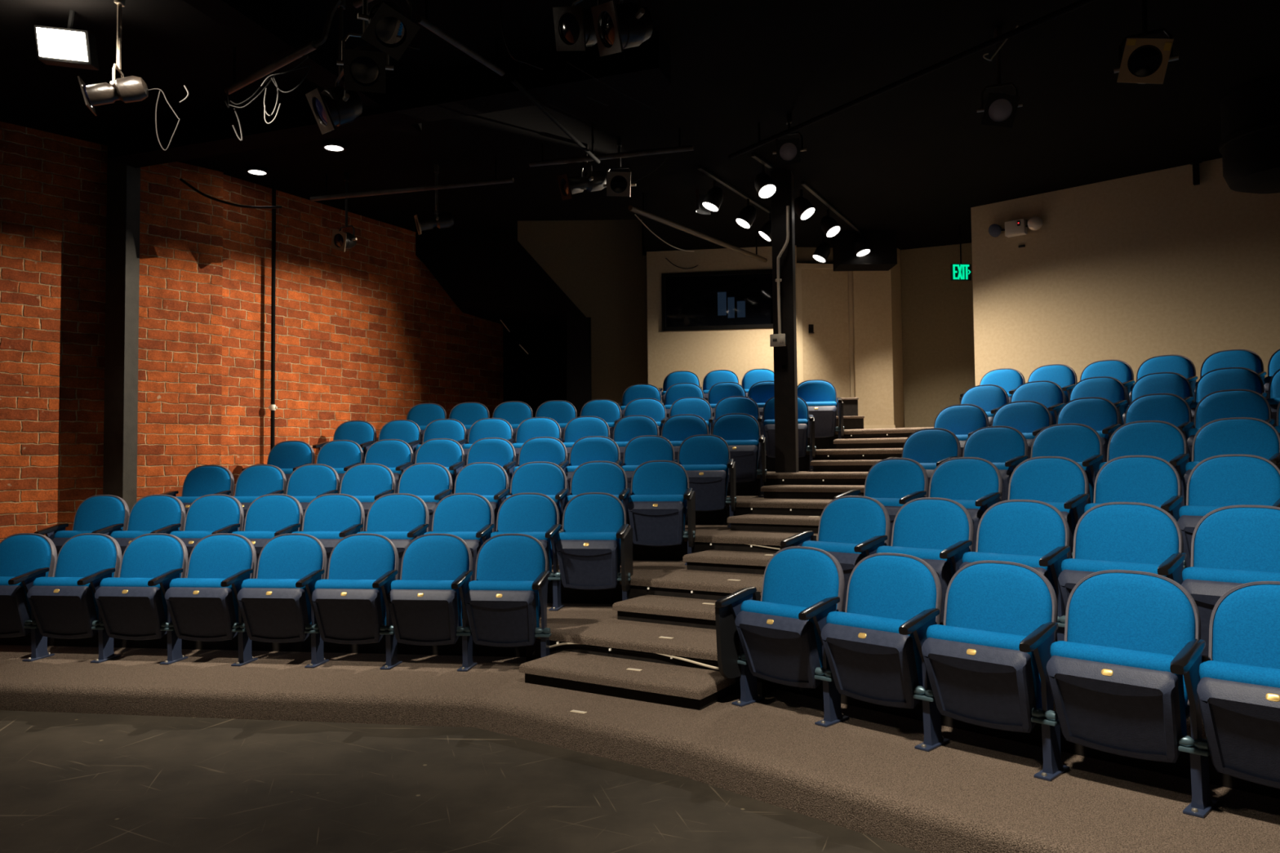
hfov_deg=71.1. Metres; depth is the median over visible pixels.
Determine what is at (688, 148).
pipe
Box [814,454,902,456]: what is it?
light strip
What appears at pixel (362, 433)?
seat
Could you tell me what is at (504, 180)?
pipe
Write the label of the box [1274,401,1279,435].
seat
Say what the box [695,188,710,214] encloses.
hood
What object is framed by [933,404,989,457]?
seat
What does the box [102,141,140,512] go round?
steel column
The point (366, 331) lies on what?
wall
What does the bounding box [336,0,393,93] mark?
spotlight
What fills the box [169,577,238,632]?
seat cushion
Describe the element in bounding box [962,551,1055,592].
seat cushion
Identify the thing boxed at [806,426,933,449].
tier
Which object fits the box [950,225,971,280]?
exit sign
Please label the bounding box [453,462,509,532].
seat
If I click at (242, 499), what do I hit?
seat cushion
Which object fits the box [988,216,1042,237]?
emergency light
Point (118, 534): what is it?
seat cushion
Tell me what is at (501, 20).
cable
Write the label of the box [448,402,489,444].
seat
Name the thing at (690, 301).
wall
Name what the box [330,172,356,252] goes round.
spotlight
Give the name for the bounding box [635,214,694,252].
cable
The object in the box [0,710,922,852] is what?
floor
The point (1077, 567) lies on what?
seat cushion
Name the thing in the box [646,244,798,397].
wall
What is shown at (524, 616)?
seat cushion
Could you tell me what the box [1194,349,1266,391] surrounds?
seat
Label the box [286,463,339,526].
seat
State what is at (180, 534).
seat cushion
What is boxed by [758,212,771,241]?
track light
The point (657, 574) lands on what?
tier
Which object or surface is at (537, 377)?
wall
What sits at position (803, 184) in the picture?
track
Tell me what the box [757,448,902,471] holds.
tier
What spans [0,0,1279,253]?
ceiling
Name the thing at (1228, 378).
seat
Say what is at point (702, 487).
seat cushion
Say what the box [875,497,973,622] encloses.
seat
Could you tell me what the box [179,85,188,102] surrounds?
hanging cable
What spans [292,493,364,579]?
seat
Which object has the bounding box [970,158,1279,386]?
wall
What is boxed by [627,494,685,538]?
seat cushion
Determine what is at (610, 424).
seat cushion
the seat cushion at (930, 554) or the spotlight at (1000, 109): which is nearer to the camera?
the seat cushion at (930, 554)
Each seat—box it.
[0,533,57,662]
[26,533,121,663]
[34,494,129,556]
[94,533,188,664]
[110,494,185,557]
[160,465,234,517]
[164,533,257,666]
[169,493,244,575]
[231,493,303,578]
[232,464,286,531]
[237,533,328,668]
[242,440,315,494]
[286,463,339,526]
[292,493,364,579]
[311,533,402,670]
[312,420,376,463]
[315,440,364,493]
[339,463,395,531]
[356,493,429,579]
[364,439,413,493]
[377,419,421,464]
[386,533,477,671]
[397,462,452,532]
[406,403,447,444]
[413,418,466,459]
[414,438,464,493]
[423,493,494,581]
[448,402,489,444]
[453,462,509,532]
[461,437,516,495]
[462,417,514,495]
[464,533,551,657]
[489,493,564,610]
[492,400,533,443]
[504,461,568,533]
[511,417,562,466]
[511,436,568,527]
[535,400,577,442]
[555,492,632,600]
[562,416,611,466]
[564,435,622,496]
[564,461,633,561]
[579,399,621,439]
[613,415,658,466]
[616,383,663,417]
[621,435,677,496]
[623,398,668,435]
[627,460,695,564]
[657,370,702,405]
[661,414,708,459]
[664,382,704,417]
[669,397,715,435]
[677,434,736,528]
[702,369,738,401]
[707,382,746,422]
[711,413,767,497]
[713,395,762,469]
[715,546,848,727]
[741,368,773,396]
[747,381,774,437]
[762,396,816,471]
[779,495,890,611]
[797,379,844,439]
[821,552,950,751]
[832,457,928,546]
[875,428,960,497]
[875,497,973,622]
[921,560,1069,781]
[928,457,1002,551]
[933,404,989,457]
[959,368,1025,402]
[959,499,1070,641]
[960,384,1008,426]
[962,426,1028,501]
[991,400,1052,458]
[1008,456,1089,558]
[1010,380,1065,425]
[1027,364,1077,404]
[1030,423,1104,503]
[1046,569,1218,817]
[1056,397,1120,462]
[1057,502,1186,612]
[1069,376,1128,426]
[1080,360,1134,405]
[1084,455,1186,568]
[1098,420,1190,506]
[1122,372,1194,422]
[1124,393,1193,462]
[1128,354,1197,402]
[1177,453,1279,568]
[1181,505,1279,657]
[1183,417,1279,489]
[1186,389,1275,462]
[1189,367,1267,428]
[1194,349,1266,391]
[1196,581,1279,788]
[1263,348,1279,399]
[1266,368,1279,426]
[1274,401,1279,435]
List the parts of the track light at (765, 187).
stem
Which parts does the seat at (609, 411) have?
backrest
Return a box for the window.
[661,269,773,331]
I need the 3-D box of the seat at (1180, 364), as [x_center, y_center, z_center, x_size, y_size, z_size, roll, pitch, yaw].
[4.959,-0.264,8.458,0.467,0.858,0.575,2,-3,-44]
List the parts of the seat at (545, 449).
backrest, armrest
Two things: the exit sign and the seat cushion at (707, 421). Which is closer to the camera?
the seat cushion at (707, 421)
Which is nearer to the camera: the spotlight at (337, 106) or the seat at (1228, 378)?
the spotlight at (337, 106)
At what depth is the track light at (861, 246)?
11.51 m
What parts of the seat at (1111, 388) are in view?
backrest, armrest, leg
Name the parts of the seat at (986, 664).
number plate, backrest, armrest, leg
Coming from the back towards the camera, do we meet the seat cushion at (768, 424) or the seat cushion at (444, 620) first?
the seat cushion at (768, 424)
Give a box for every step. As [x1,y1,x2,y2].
[519,650,735,710]
[612,594,716,629]
[682,550,774,574]
[727,514,820,533]
[760,484,864,499]
[810,459,881,471]
[833,437,907,448]
[835,397,858,416]
[835,415,864,429]
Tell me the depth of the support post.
9.15 m
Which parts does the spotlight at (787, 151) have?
color frame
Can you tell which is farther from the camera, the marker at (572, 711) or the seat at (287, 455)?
the seat at (287, 455)
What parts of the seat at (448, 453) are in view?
backrest, armrest, leg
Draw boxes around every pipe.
[224,10,318,94]
[267,185,277,450]
[310,156,514,201]
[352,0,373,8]
[416,0,505,75]
[509,45,599,164]
[528,128,693,167]
[628,192,767,262]
[728,0,1096,159]
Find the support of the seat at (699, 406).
on the tier at (753, 487)
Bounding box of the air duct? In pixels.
[1218,74,1279,193]
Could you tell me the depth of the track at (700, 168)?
9.69 m
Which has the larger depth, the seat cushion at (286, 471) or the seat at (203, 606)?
the seat cushion at (286, 471)
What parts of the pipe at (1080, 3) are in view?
drop rod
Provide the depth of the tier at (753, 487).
8.93 m
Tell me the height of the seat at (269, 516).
0.858 m
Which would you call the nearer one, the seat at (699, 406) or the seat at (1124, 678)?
the seat at (1124, 678)
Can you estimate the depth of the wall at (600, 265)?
13.30 m
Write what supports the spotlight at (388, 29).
hanging from the ceiling
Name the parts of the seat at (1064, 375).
backrest, armrest, leg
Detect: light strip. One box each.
[535,639,717,663]
[630,586,760,597]
[694,542,780,547]
[735,507,822,511]
[765,479,865,480]
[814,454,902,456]
[832,433,911,436]
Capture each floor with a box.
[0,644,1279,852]
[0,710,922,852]
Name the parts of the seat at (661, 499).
backrest, armrest, leg, panel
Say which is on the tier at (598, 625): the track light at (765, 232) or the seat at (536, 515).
the seat at (536, 515)
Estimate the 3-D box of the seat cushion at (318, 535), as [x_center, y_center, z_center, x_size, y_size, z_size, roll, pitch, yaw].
[-2.472,1.015,7.003,0.490,0.396,0.217,-1,-2,9]
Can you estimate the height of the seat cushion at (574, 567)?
0.396 m
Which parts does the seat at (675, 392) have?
backrest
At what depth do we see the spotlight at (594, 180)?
8.32 m
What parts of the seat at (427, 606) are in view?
number plate, backrest, armrest, leg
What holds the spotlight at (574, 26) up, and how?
hanging from the ceiling
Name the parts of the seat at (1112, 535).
backrest, armrest, leg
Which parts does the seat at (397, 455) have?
backrest, armrest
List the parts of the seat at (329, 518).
backrest, armrest, leg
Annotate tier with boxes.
[0,603,1279,799]
[546,560,1208,662]
[560,524,817,562]
[561,495,832,526]
[727,471,867,496]
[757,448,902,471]
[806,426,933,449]
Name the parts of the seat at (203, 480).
armrest, backrest, armrest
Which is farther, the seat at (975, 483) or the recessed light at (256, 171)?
the recessed light at (256, 171)
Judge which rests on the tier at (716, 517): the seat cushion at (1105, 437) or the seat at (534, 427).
the seat at (534, 427)
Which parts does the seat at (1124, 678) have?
number plate, backrest, armrest, leg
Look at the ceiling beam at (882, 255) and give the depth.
11.64 m
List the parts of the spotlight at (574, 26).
color frame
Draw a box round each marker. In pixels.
[569,710,586,714]
[626,667,642,671]
[658,636,673,639]
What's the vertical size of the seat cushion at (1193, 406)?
0.396 m
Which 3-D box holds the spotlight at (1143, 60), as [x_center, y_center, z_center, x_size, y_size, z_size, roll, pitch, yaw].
[2.852,-2.341,5.067,0.320,0.913,0.276,-2,-2,28]
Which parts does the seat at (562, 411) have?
backrest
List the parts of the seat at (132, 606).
backrest, armrest, leg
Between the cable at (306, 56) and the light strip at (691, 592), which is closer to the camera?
the cable at (306, 56)
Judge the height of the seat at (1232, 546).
0.858 m
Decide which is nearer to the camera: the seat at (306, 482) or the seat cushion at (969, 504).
the seat cushion at (969, 504)
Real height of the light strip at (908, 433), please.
0.014 m
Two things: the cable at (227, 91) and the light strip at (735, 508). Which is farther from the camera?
the light strip at (735, 508)
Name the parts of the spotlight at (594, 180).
color frame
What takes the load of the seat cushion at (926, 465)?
on the seat at (930, 447)
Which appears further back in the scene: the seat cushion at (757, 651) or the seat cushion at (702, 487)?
the seat cushion at (702, 487)
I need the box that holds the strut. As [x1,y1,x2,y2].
[1189,160,1202,185]
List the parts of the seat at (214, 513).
backrest, armrest, leg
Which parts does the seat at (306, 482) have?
backrest, armrest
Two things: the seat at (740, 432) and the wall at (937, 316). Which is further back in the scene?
the wall at (937, 316)
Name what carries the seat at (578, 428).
on the tier at (716, 517)
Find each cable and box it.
[148,88,180,151]
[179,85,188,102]
[179,177,282,208]
[224,90,230,108]
[228,73,275,108]
[230,78,269,105]
[231,108,242,141]
[260,55,308,86]
[263,77,278,116]
[263,103,280,124]
[271,65,311,93]
[499,0,542,70]
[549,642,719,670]
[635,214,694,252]
[665,257,698,269]
[982,25,1017,61]
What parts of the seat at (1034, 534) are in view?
backrest, armrest, leg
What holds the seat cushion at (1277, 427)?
on the seat at (1277, 427)
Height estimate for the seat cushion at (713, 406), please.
0.396 m
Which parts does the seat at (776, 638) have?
armrest, panel, leg, number plate, backrest, armrest, leg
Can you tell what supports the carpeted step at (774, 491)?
on the tier at (716, 517)
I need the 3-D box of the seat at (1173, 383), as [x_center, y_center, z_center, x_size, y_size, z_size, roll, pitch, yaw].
[4.443,-0.048,7.654,0.467,0.858,0.540,2,-3,-44]
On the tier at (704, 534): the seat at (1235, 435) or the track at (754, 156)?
the seat at (1235, 435)
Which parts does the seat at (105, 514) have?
armrest, leg, backrest, armrest, leg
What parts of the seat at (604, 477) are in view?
backrest, armrest, leg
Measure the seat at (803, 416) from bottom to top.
0.858 m
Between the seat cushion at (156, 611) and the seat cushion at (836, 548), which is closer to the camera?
the seat cushion at (836, 548)
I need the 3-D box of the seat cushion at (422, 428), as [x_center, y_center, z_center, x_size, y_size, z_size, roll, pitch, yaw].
[-2.596,0.191,10.629,0.488,0.396,0.217,-1,-2,10]
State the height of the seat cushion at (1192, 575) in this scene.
0.396 m
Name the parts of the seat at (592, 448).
backrest, armrest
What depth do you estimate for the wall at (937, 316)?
12.53 m
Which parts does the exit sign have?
sign plate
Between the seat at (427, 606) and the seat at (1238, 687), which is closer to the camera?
the seat at (1238, 687)
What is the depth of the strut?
9.02 m
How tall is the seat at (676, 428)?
0.858 m
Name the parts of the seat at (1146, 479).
backrest, armrest, leg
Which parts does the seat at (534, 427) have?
backrest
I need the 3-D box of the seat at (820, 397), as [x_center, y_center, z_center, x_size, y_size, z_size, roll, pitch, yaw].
[2.140,-0.148,10.712,0.577,0.858,0.467,-1,-2,10]
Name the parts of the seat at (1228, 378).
backrest, armrest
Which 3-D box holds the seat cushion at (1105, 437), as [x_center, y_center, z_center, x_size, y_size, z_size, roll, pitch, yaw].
[3.559,0.238,7.220,0.217,0.396,0.464,2,-3,-44]
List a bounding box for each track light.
[695,180,723,214]
[735,198,755,228]
[754,164,776,198]
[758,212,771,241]
[794,189,814,220]
[813,233,830,262]
[820,208,839,237]
[853,231,870,256]
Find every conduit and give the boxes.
[313,0,341,47]
[775,205,789,333]
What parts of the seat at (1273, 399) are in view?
backrest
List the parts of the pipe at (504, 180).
drop rod, drop rod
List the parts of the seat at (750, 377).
backrest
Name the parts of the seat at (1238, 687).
backrest, number plate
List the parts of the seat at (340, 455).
backrest, armrest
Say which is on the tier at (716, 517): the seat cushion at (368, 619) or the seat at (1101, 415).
the seat at (1101, 415)
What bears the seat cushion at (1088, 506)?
on the seat at (1146, 479)
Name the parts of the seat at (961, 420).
backrest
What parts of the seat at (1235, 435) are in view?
backrest, armrest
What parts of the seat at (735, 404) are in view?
backrest, armrest, leg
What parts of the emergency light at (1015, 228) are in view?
casing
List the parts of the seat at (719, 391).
backrest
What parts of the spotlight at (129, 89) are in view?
color frame, tilt knob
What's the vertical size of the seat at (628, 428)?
0.858 m
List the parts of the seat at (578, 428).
backrest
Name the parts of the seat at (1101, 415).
backrest, armrest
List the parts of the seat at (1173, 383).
backrest, armrest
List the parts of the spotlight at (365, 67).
tilt knob, color frame, tilt knob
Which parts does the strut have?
fixing plate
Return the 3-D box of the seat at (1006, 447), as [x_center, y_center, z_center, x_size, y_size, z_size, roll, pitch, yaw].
[2.679,0.420,6.836,0.467,0.858,0.570,2,-3,-44]
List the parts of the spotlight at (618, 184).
color frame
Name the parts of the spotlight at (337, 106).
color frame, tilt knob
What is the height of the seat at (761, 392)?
0.858 m
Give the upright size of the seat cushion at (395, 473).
0.396 m
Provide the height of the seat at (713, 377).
0.858 m
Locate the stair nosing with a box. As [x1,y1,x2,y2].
[748,544,780,550]
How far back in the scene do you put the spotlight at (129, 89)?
5.54 m
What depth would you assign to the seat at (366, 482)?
8.01 m
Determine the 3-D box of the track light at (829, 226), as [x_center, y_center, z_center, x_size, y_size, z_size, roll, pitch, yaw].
[2.226,-2.387,10.493,0.235,0.330,0.188,-3,-3,43]
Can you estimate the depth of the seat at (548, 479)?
7.75 m
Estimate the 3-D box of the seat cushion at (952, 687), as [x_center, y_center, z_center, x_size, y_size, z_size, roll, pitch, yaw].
[1.537,1.099,3.985,0.217,0.396,0.490,2,-3,-44]
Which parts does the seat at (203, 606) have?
backrest, armrest, leg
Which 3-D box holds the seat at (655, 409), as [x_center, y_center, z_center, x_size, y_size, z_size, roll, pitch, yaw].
[0.066,0.094,10.181,0.566,0.858,0.467,-1,-2,10]
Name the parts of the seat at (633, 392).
backrest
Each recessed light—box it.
[244,165,269,176]
[320,140,346,152]
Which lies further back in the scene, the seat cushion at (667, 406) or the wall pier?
the wall pier
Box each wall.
[0,120,223,542]
[221,174,503,496]
[415,226,588,417]
[502,317,591,417]
[517,219,647,406]
[641,219,646,255]
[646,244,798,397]
[646,275,648,384]
[666,274,773,327]
[796,262,853,397]
[900,242,975,427]
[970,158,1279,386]
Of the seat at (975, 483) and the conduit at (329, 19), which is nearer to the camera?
the conduit at (329, 19)
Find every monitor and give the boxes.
[716,291,727,325]
[727,296,735,324]
[736,300,746,324]
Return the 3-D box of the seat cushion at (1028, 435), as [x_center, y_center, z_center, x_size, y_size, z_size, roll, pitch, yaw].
[3.179,0.257,7.608,0.217,0.396,0.490,2,-3,-44]
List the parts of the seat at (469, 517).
backrest, armrest, leg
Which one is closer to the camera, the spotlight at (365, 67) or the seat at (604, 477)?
the spotlight at (365, 67)
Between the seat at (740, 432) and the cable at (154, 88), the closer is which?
the cable at (154, 88)
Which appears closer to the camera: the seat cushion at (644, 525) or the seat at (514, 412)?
the seat cushion at (644, 525)
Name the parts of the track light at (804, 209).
stem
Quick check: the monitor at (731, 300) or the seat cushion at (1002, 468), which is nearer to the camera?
the seat cushion at (1002, 468)
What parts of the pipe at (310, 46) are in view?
drop rod, drop rod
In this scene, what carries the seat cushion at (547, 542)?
on the seat at (536, 515)
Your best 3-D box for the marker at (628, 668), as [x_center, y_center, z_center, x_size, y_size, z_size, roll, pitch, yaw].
[-0.034,1.417,5.222,0.090,0.006,0.032,-2,-3,29]
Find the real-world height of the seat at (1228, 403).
0.858 m
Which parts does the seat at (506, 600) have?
number plate, backrest, armrest, leg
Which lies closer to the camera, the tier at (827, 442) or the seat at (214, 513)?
the seat at (214, 513)
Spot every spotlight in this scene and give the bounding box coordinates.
[77,0,148,115]
[305,0,362,134]
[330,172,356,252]
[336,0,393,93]
[357,0,420,61]
[413,164,453,235]
[552,0,602,51]
[556,144,606,199]
[591,0,653,56]
[603,136,635,196]
[772,113,806,164]
[977,26,1022,128]
[1114,0,1178,84]
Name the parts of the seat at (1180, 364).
backrest, armrest, leg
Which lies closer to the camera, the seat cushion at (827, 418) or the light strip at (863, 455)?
the light strip at (863, 455)
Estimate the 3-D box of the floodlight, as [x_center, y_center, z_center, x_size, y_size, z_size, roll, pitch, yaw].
[-3.690,-2.506,5.777,0.374,0.405,0.121,-1,-2,0]
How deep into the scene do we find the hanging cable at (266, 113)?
5.99 m
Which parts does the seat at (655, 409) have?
backrest, armrest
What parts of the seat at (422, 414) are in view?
backrest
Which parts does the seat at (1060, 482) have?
backrest, armrest, leg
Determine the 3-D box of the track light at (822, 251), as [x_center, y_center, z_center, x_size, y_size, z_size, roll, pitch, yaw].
[2.357,-2.323,11.640,0.226,0.372,0.191,-1,-2,0]
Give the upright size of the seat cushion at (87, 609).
0.396 m
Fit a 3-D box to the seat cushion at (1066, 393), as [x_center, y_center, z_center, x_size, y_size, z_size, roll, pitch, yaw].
[4.194,-0.172,9.245,0.217,0.396,0.482,2,-3,-44]
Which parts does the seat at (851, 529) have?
armrest, panel, leg, backrest, armrest, leg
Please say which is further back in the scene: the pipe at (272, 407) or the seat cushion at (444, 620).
the pipe at (272, 407)
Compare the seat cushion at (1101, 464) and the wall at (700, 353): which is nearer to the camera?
the seat cushion at (1101, 464)
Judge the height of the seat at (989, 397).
0.860 m
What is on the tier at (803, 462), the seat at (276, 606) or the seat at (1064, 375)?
the seat at (1064, 375)
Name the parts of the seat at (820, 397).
backrest, leg, armrest, panel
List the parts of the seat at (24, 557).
backrest, armrest, leg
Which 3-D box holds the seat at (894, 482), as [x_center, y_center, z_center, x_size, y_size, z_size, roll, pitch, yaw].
[1.758,0.655,6.417,0.467,0.860,0.626,2,-3,-45]
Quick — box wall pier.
[851,248,903,427]
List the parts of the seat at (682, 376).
backrest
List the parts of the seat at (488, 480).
backrest, armrest, leg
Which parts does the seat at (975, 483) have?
backrest, armrest, leg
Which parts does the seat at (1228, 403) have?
backrest, armrest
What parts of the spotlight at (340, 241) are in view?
color frame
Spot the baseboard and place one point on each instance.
(864, 426)
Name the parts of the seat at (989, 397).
backrest, armrest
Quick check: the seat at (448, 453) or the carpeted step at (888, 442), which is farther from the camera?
the carpeted step at (888, 442)
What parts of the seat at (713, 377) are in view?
backrest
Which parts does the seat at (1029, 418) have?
backrest, armrest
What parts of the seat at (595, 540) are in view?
backrest, armrest, leg, panel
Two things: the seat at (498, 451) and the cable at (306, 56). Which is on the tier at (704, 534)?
the seat at (498, 451)
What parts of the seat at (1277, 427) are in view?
backrest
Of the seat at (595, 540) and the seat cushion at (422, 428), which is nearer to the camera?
the seat at (595, 540)
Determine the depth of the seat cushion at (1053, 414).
8.21 m
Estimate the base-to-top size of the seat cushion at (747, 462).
0.396 m
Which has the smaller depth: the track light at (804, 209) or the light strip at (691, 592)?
the light strip at (691, 592)
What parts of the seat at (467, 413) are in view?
backrest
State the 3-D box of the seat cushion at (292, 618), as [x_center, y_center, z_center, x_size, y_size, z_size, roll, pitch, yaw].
[-2.421,1.217,6.022,0.470,0.396,0.217,-1,-2,8]
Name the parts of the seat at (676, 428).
backrest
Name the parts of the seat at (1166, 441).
backrest, armrest, leg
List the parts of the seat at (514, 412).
backrest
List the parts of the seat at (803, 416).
backrest, leg, armrest, panel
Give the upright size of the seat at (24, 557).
0.860 m
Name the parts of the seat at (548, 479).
backrest, armrest, leg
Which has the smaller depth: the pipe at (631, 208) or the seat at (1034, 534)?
the seat at (1034, 534)
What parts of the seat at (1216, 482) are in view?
backrest, armrest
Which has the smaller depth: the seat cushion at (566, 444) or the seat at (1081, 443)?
the seat at (1081, 443)
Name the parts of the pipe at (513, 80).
drop rod, drop rod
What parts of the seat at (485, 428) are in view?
backrest, armrest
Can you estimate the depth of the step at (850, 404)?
11.74 m
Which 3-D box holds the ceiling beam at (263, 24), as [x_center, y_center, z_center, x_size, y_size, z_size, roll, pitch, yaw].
[-2.352,-2.601,6.106,0.220,0.210,2.926,-1,-2,17]
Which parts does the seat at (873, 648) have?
number plate, backrest, armrest, leg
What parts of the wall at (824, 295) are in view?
handle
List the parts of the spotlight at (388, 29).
tilt knob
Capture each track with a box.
[697,165,771,213]
[751,153,772,168]
[800,181,862,233]
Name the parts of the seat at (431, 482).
backrest, armrest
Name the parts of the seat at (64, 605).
backrest, armrest, leg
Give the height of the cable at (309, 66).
0.190 m
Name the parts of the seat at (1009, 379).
backrest, armrest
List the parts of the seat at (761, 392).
backrest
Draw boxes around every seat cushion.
[0,576,31,617]
[32,577,98,620]
[53,530,93,537]
[99,577,167,622]
[110,530,153,537]
[169,530,213,538]
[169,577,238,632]
[174,496,200,502]
[231,531,275,538]
[232,496,259,502]
[241,578,311,634]
[280,468,293,474]
[292,531,343,538]
[293,496,316,502]
[314,579,386,635]
[333,467,346,473]
[353,495,375,502]
[356,531,414,540]
[388,467,401,475]
[390,579,462,636]
[416,495,439,502]
[418,426,426,430]
[423,531,483,546]
[444,466,455,490]
[462,444,472,448]
[463,425,471,429]
[466,580,539,627]
[481,495,499,510]
[489,532,551,581]
[504,495,560,530]
[510,424,519,428]
[511,443,524,448]
[557,532,620,582]
[558,422,567,427]
[562,442,574,447]
[564,466,577,472]
[565,494,622,502]
[606,422,615,426]
[615,441,628,446]
[619,405,626,410]
[621,465,639,471]
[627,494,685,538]
[655,421,662,427]
[664,404,671,408]
[669,440,683,445]
[680,464,728,497]
[705,420,710,434]
[709,404,716,408]
[724,440,759,473]
[740,600,822,667]
[756,403,764,407]
[763,418,808,450]
[801,540,866,556]
[806,401,836,426]
[826,611,923,687]
[872,497,903,506]
[875,546,955,577]
[919,462,936,469]
[926,624,1042,709]
[951,499,985,512]
[955,435,968,440]
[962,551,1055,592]
[986,411,994,417]
[992,462,1013,472]
[1022,432,1035,439]
[1044,502,1075,537]
[1049,411,1056,424]
[1049,640,1186,735]
[1061,558,1168,577]
[1063,391,1069,402]
[1076,462,1093,503]
[1084,502,1161,512]
[1096,431,1109,444]
[1098,461,1176,470]
[1178,505,1225,517]
[1182,566,1279,583]
[1185,461,1200,471]
[1188,427,1199,436]
[1189,401,1199,409]
[1198,660,1279,688]
[1263,376,1271,383]
[1266,397,1279,404]
[1274,425,1279,432]
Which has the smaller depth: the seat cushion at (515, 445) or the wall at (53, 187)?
the wall at (53, 187)
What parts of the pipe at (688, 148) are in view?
drop rod, drop rod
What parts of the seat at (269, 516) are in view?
backrest, armrest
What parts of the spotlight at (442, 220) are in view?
color frame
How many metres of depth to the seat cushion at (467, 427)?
10.43 m
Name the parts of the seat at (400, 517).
backrest, armrest, leg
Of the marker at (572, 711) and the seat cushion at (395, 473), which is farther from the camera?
the seat cushion at (395, 473)
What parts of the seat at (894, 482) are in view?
armrest, backrest, armrest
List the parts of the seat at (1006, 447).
backrest, armrest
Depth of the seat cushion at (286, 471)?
8.86 m
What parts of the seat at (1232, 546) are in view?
backrest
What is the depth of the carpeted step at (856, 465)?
9.28 m
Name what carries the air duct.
hanging from the ceiling
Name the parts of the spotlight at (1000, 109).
tilt knob, color frame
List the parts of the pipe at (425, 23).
drop rod, drop rod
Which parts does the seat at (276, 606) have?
number plate, backrest, armrest, leg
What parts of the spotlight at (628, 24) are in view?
color frame, tilt knob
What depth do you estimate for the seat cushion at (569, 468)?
8.40 m
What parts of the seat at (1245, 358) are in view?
backrest, armrest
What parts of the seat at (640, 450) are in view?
backrest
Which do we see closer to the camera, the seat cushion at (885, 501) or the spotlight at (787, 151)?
the seat cushion at (885, 501)
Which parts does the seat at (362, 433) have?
armrest, backrest, armrest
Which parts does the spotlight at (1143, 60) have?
tilt knob, color frame, tilt knob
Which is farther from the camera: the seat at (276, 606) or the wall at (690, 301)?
the wall at (690, 301)
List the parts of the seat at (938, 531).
backrest, armrest, leg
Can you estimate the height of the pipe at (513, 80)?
0.316 m
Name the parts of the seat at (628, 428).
backrest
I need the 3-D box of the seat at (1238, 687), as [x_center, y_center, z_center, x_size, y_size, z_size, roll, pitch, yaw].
[2.326,1.007,3.189,0.467,0.858,0.573,2,-3,-44]
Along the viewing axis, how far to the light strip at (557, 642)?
5.51 m
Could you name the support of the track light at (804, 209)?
attached to the track at (803, 184)
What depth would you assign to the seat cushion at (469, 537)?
6.72 m
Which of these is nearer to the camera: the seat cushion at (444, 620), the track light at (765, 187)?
the seat cushion at (444, 620)
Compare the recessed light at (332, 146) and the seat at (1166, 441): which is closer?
the seat at (1166, 441)
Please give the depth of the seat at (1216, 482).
4.98 m
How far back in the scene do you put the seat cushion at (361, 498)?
7.78 m
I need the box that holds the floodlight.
[34,9,98,70]
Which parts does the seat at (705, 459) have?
backrest, armrest, leg, panel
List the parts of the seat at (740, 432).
backrest, leg, armrest, panel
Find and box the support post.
[770,169,799,472]
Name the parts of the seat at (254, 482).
backrest, armrest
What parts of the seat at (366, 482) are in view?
backrest, armrest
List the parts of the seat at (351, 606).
number plate, backrest, armrest, leg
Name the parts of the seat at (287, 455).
backrest, armrest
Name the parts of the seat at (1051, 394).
backrest, armrest, leg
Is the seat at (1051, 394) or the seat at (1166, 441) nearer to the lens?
the seat at (1166, 441)
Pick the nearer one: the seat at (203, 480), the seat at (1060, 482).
the seat at (1060, 482)
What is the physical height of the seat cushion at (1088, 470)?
0.396 m
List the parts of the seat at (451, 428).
backrest, armrest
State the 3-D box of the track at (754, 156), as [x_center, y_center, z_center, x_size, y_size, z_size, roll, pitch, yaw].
[1.203,-2.619,8.832,0.040,0.030,0.413,-2,-3,32]
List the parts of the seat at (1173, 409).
backrest, armrest, leg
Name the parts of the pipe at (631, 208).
drop rod, drop rod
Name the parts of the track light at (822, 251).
stem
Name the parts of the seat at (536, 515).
backrest, armrest, leg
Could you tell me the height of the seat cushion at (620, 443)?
0.396 m
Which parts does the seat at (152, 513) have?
backrest, armrest, leg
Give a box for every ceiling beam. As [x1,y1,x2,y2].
[107,31,671,168]
[182,0,422,135]
[832,230,897,271]
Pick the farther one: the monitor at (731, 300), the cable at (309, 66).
the monitor at (731, 300)
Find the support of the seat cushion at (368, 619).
on the seat at (351, 606)
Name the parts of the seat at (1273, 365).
backrest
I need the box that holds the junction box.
[769,333,786,346]
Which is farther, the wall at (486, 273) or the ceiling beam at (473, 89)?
the wall at (486, 273)
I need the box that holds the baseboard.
[863,425,895,428]
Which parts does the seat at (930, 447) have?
backrest, armrest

